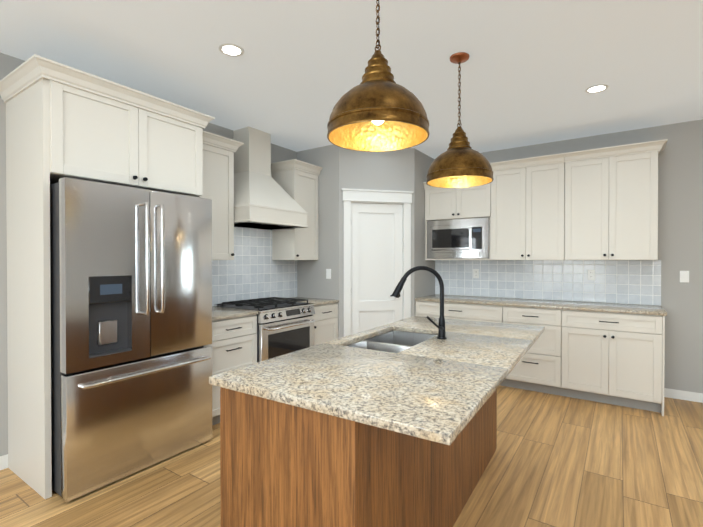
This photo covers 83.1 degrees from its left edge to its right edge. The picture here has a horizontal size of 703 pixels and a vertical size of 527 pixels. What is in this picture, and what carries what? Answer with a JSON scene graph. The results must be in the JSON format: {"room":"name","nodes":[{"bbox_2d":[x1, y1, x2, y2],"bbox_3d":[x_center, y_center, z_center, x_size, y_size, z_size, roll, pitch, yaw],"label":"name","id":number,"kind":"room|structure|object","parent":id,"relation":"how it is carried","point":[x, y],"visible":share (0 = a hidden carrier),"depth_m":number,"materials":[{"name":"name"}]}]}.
{"room":"kitchen","nodes":[
{"label":"kitchen","id":0,"kind":"room"},
{"bbox_2d":[0,53,296,455],"bbox_3d":[-2.295,-0.012,2.678,0.120,2.720,8.470,0,1,34],"label":"wall","id":1,"kind":"structure","parent":0,"point":[9,64],"depth_m":2.60,"materials":[{"name":"grey paint"}]},
{"bbox_2d":[0,454,7,469],"bbox_3d":[-3.412,1.317,0.945,0.014,0.090,4.056,0,1,34],"label":"baseboard","id":2,"kind":"structure","parent":1,"relation":"attached to","point":[3,459],"depth_m":2.60,"materials":[{"name":"white"}]},
{"bbox_2d":[201,130,243,259],"bbox_3d":[-1.349,-0.580,3.592,0.410,1.098,0.598,0,1,34],"label":"upper cabinet","id":3,"kind":"object","parent":1,"relation":"attached to","point":[219,151],"visible":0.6,"depth_m":3.59,"materials":[{"name":"beige paint"}]},
{"bbox_2d":[212,227,296,305],"bbox_3d":[-1.181,0.018,4.204,0.008,0.804,1.791,0,1,34],"label":"tile backsplash","id":4,"kind":"structure","parent":1,"relation":"attached to","point":[252,270],"depth_m":4.34,"materials":[{"name":"tile"}]},
{"bbox_2d":[233,127,307,229],"bbox_3d":[-0.925,-0.881,4.082,0.558,1.000,0.810,0,1,34],"label":"range hood","id":5,"kind":"object","parent":1,"relation":"attached to","point":[263,199],"visible":0.73,"depth_m":4.02,"materials":[{"name":"beige paint"}]},
{"bbox_2d":[271,159,322,259],"bbox_3d":[-0.649,-0.588,4.623,0.410,1.098,0.489,0,1,34],"label":"upper cabinet","id":6,"kind":"object","parent":1,"relation":"attached to","point":[296,180],"visible":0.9,"depth_m":4.52,"materials":[{"name":"beige paint"}]},
{"bbox_2d":[297,144,338,337],"bbox_3d":[-0.384,-0.029,4.808,0.650,2.720,0.100,0,1,34],"label":"wall","id":7,"kind":"structure","parent":0,"point":[313,281],"depth_m":4.70,"materials":[{"name":"grey paint"}]},
{"bbox_2d":[326,269,330,278],"bbox_3d":[-0.270,0.122,4.665,0.070,0.115,0.008,0,1,34],"label":"light switch","id":8,"kind":"object","parent":7,"relation":"attached to","point":[328,273],"visible":1,"depth_m":4.66,"materials":[{"name":"white plastic"}]},
{"bbox_2d":[0,385,702,526],"bbox_3d":[0.900,1.415,0.522,7.840,0.100,8.470,0,1,34],"label":"floor","id":9,"kind":"structure","parent":0,"point":[559,461],"depth_m":2.46,"materials":[{"name":"brown wood"}]},
{"bbox_2d":[0,54,214,498],"bbox_3d":[-1.688,0.102,2.840,0.700,2.490,1.156,0,1,34],"label":"tall cabinet","id":10,"kind":"object","parent":9,"relation":"on","point":[62,120],"visible":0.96,"depth_m":2.45,"materials":[{"name":"beige paint"}]},
{"bbox_2d":[50,177,211,501],"bbox_3d":[-1.597,0.430,2.788,0.823,1.835,0.957,0,1,34],"label":"refrigerator","id":11,"kind":"object","parent":9,"relation":"on","point":[131,315],"visible":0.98,"depth_m":2.47,"materials":[{"name":"grey metal"}]},
{"bbox_2d":[208,306,257,425],"bbox_3d":[-1.250,0.884,3.510,0.663,0.915,0.554,0,1,34],"label":"base cabinet","id":12,"kind":"object","parent":9,"relation":"on","point":[234,339],"visible":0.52,"depth_m":3.34,"materials":[{"name":"beige paint"}]},
{"bbox_2d":[214,297,314,361],"bbox_3d":[-0.845,0.858,4.028,0.731,0.958,0.750,0,1,34],"label":"range","id":13,"kind":"object","parent":9,"relation":"on","point":[285,325],"visible":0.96,"depth_m":3.82,"materials":[{"name":"grey metal"}]},
{"bbox_2d":[274,297,338,345],"bbox_3d":[-0.535,0.876,4.564,0.663,0.915,0.478,0,1,34],"label":"base cabinet","id":14,"kind":"object","parent":9,"relation":"on","point":[326,321],"visible":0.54,"depth_m":4.41,"materials":[{"name":"beige paint"}]},
{"bbox_2d":[211,384,496,526],"bbox_3d":[0.260,0.909,2.222,0.702,0.886,1.963,0,1,34],"label":"kitchen island","id":15,"kind":"object","parent":9,"relation":"on","point":[280,467],"depth_m":1.44,"materials":[{"name":"brown wood"}]},
{"bbox_2d":[209,340,512,451],"bbox_3d":[0.050,0.456,1.609,0.988,0.030,0.782,0,1,34],"label":"island countertop","id":16,"kind":"structure","parent":15,"relation":"on","point":[431,401],"depth_m":1.45,"materials":[{"name":"beige stone"}]},
{"bbox_2d":[321,324,536,367],"bbox_3d":[0.439,0.451,2.223,0.986,0.030,0.730,0,1,34],"label":"island countertop","id":17,"kind":"structure","parent":15,"relation":"on","point":[501,350],"depth_m":2.09,"materials":[{"name":"beige stone"}]},
{"bbox_2d":[392,266,446,338],"bbox_3d":[0.396,0.225,2.303,0.269,0.422,0.212,0,1,34],"label":"faucet","id":18,"kind":"object","parent":17,"relation":"on","point":[440,327],"visible":1,"depth_m":2.29,"materials":[{"name":"black metal"}]},
{"bbox_2d":[389,316,544,339],"bbox_3d":[0.774,0.447,2.752,0.982,0.030,0.582,0,1,34],"label":"island countertop","id":19,"kind":"structure","parent":15,"relation":"on","point":[418,323],"depth_m":2.68,"materials":[{"name":"beige stone"}]},
{"bbox_2d":[349,328,436,351],"bbox_3d":[0.255,0.571,2.340,0.417,0.236,0.736,0,1,34],"label":"sink","id":20,"kind":"object","parent":19,"relation":"in","point":[396,339],"depth_m":2.60,"materials":[{"name":"silver metal"}]},
{"bbox_2d":[415,300,503,385],"bbox_3d":[1.361,0.889,4.776,1.016,0.885,0.661,0,1,34],"label":"base cabinet","id":21,"kind":"object","parent":9,"relation":"on","point":[477,312],"visible":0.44,"depth_m":4.49,"materials":[{"name":"beige paint"}]},
{"bbox_2d":[415,294,666,315],"bbox_3d":[1.935,0.435,4.388,2.396,0.030,0.634,0,1,34],"label":"countertop","id":22,"kind":"structure","parent":21,"relation":"on","point":[604,307],"depth_m":4.13,"materials":[{"name":"white stone"}]},
{"bbox_2d":[503,306,561,395],"bbox_3d":[2.013,0.892,4.334,0.559,0.885,0.661,0,1,34],"label":"base cabinet","id":23,"kind":"object","parent":9,"relation":"on","point":[537,368],"visible":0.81,"depth_m":4.05,"materials":[{"name":"beige paint"}]},
{"bbox_2d":[561,309,664,415],"bbox_3d":[2.578,0.896,3.950,0.805,0.885,0.661,0,1,34],"label":"base cabinet","id":24,"kind":"object","parent":9,"relation":"on","point":[613,358],"visible":0.98,"depth_m":3.69,"materials":[{"name":"beige paint"}]},
{"bbox_2d":[0,0,702,158],"bbox_3d":[0.900,-1.405,0.500,7.840,0.100,8.470,0,1,34],"label":"ceiling","id":25,"kind":"structure","parent":0,"point":[531,71],"depth_m":2.63,"materials":[{"name":"white paint"}]},
{"bbox_2d":[218,43,243,56],"bbox_3d":[-0.770,-1.368,2.545,0.160,0.004,0.160,0,1,34],"label":"recessed light","id":26,"kind":"object","parent":25,"relation":"in","point":[230,49],"visible":1,"depth_m":2.53,"materials":[{"name":"white"}]},
{"bbox_2d":[327,0,429,151],"bbox_3d":[0.112,-0.949,1.685,0.432,0.829,0.432,0,1,34],"label":"pendant light","id":27,"kind":"object","parent":25,"relation":"hanging from","point":[378,109],"visible":1,"depth_m":1.61,"materials":[{"name":"gold metal"}]},
{"bbox_2d":[426,52,493,187],"bbox_3d":[0.717,-0.956,2.639,0.432,0.829,0.432,0,1,34],"label":"pendant light","id":28,"kind":"object","parent":25,"relation":"hanging from","point":[459,163],"visible":1,"depth_m":2.56,"materials":[{"name":"gold metal"}]},
{"bbox_2d":[585,84,608,92],"bbox_3d":[1.928,-1.373,3.120,0.160,0.004,0.160,0,1,34],"label":"recessed light","id":29,"kind":"object","parent":25,"relation":"in","point":[597,88],"visible":1,"depth_m":3.11,"materials":[{"name":"white"}]},
{"bbox_2d":[339,147,413,337],"bbox_3d":[0.297,-0.028,4.737,0.927,2.720,0.100,0,0,-13],"label":"wall","id":30,"kind":"structure","parent":0,"point":[390,170],"depth_m":4.67,"materials":[{"name":"grey paint"}]},
{"bbox_2d":[351,203,402,334],"bbox_3d":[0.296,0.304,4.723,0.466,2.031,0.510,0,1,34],"label":"pantry door","id":31,"kind":"structure","parent":30,"relation":"in","point":[376,253],"depth_m":4.72,"materials":[{"name":"white wood"}]},
{"bbox_2d":[341,188,413,336],"bbox_3d":[0.301,0.234,4.722,0.877,2.195,0.136,0,0,-13],"label":"door frame","id":32,"kind":"structure","parent":30,"relation":"attached to","point":[350,196],"depth_m":4.65,"materials":[{"name":"white wood"}]},
{"bbox_2d":[414,148,434,315],"bbox_3d":[0.901,-0.031,5.090,0.100,2.720,0.650,0,1,34],"label":"wall","id":33,"kind":"structure","parent":0,"point":[424,282],"depth_m":4.94,"materials":[{"name":"grey paint"}]},
{"bbox_2d":[460,119,702,392],"bbox_3d":[3.244,-0.022,3.966,7.600,2.720,0.120,0,1,34],"label":"wall","id":34,"kind":"structure","parent":0,"point":[680,202],"depth_m":3.91,"materials":[{"name":"grey paint"}]},
{"bbox_2d":[423,182,490,259],"bbox_3d":[1.349,-0.531,4.925,0.816,0.978,0.410,0,1,34],"label":"upper cabinet","id":35,"kind":"object","parent":34,"relation":"attached to","point":[456,203],"visible":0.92,"depth_m":4.80,"materials":[{"name":"beige paint"}]},
{"bbox_2d":[427,217,489,258],"bbox_3d":[1.346,-0.302,4.923,0.774,0.479,0.369,0,1,34],"label":"built-in microwave","id":36,"kind":"object","parent":35,"relation":"in","point":[466,238],"visible":0.98,"depth_m":4.79,"materials":[{"name":"grey metal"}]},
{"bbox_2d":[490,153,564,259],"bbox_3d":[1.973,-0.592,4.501,0.816,1.108,0.410,0,1,34],"label":"upper cabinet","id":37,"kind":"object","parent":34,"relation":"attached to","point":[527,208],"visible":0.94,"depth_m":4.34,"materials":[{"name":"beige paint"}]},
{"bbox_2d":[435,260,660,305],"bbox_3d":[2.116,0.190,4.654,2.396,0.454,0.008,0,1,34],"label":"tile backsplash","id":38,"kind":"structure","parent":34,"relation":"attached to","point":[628,281],"depth_m":4.50,"materials":[{"name":"tile"}]},
{"bbox_2d":[473,269,478,277],"bbox_3d":[1.572,0.130,5.012,0.070,0.115,0.008,0,1,34],"label":"electrical outlet","id":39,"kind":"object","parent":38,"relation":"attached to","point":[475,273],"visible":1,"depth_m":5.01,"materials":[{"name":"white plastic"}]},
{"bbox_2d":[588,270,594,279],"bbox_3d":[2.606,0.125,4.311,0.070,0.115,0.008,0,1,34],"label":"electrical outlet","id":40,"kind":"object","parent":38,"relation":"attached to","point":[591,274],"visible":1,"depth_m":4.31,"materials":[{"name":"white plastic"}]},
{"bbox_2d":[564,139,667,259],"bbox_3d":[2.659,-0.589,4.036,0.839,1.108,0.410,0,1,34],"label":"upper cabinet","id":41,"kind":"object","parent":34,"relation":"attached to","point":[611,202],"visible":1,"depth_m":3.91,"materials":[{"name":"beige paint"}]},
{"bbox_2d":[664,388,702,402],"bbox_3d":[3.517,1.295,3.726,0.985,0.090,0.014,0,1,34],"label":"baseboard","id":42,"kind":"structure","parent":34,"relation":"attached to","point":[683,395],"depth_m":3.89,"materials":[{"name":"white wood"}]},
{"bbox_2d":[680,271,688,282],"bbox_3d":[3.257,0.129,3.880,0.070,0.115,0.008,0,1,34],"label":"light switch","id":43,"kind":"object","parent":34,"relation":"attached to","point":[684,276],"visible":1,"depth_m":3.88,"materials":[{"name":"white plastic"}]}
]}

